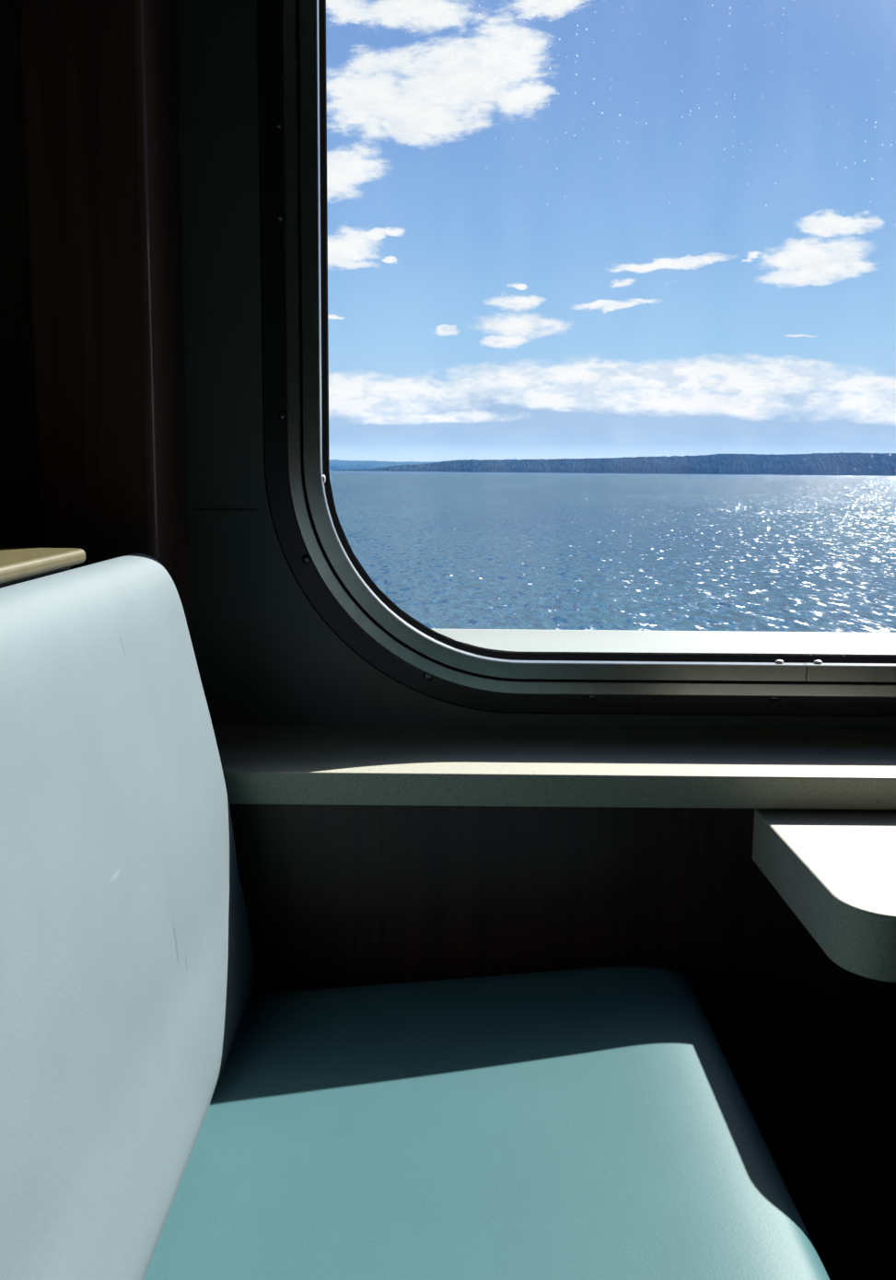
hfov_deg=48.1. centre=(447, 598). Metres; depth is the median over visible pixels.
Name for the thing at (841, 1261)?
floor
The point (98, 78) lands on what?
wall panel
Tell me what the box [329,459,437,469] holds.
hill
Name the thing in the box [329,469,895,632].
sea
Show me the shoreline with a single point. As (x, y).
(842, 463)
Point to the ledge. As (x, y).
(518, 640)
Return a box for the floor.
[812,1242,895,1279]
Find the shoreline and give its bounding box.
[332,452,895,476]
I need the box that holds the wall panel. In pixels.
[229,803,895,1243]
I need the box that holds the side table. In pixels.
[752,808,895,982]
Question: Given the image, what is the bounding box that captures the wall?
[0,0,895,730]
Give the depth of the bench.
0.94 m
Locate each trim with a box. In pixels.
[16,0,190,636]
[192,508,257,510]
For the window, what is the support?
in the wall
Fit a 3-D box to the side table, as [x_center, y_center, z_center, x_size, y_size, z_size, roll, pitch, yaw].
[0.839,0.632,1.233,0.852,0.648,0.347,1,7,0]
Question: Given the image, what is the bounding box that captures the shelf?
[212,724,895,809]
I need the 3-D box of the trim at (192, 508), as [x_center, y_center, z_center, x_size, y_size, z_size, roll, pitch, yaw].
[-0.344,-0.137,1.547,0.100,0.002,0.002,1,7,0]
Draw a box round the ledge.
[431,628,895,654]
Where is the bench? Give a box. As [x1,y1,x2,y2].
[0,547,829,1279]
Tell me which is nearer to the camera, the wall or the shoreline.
the wall
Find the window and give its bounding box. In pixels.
[256,0,895,717]
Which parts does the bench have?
cap rail, backrest, seat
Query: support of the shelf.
attached to the wall

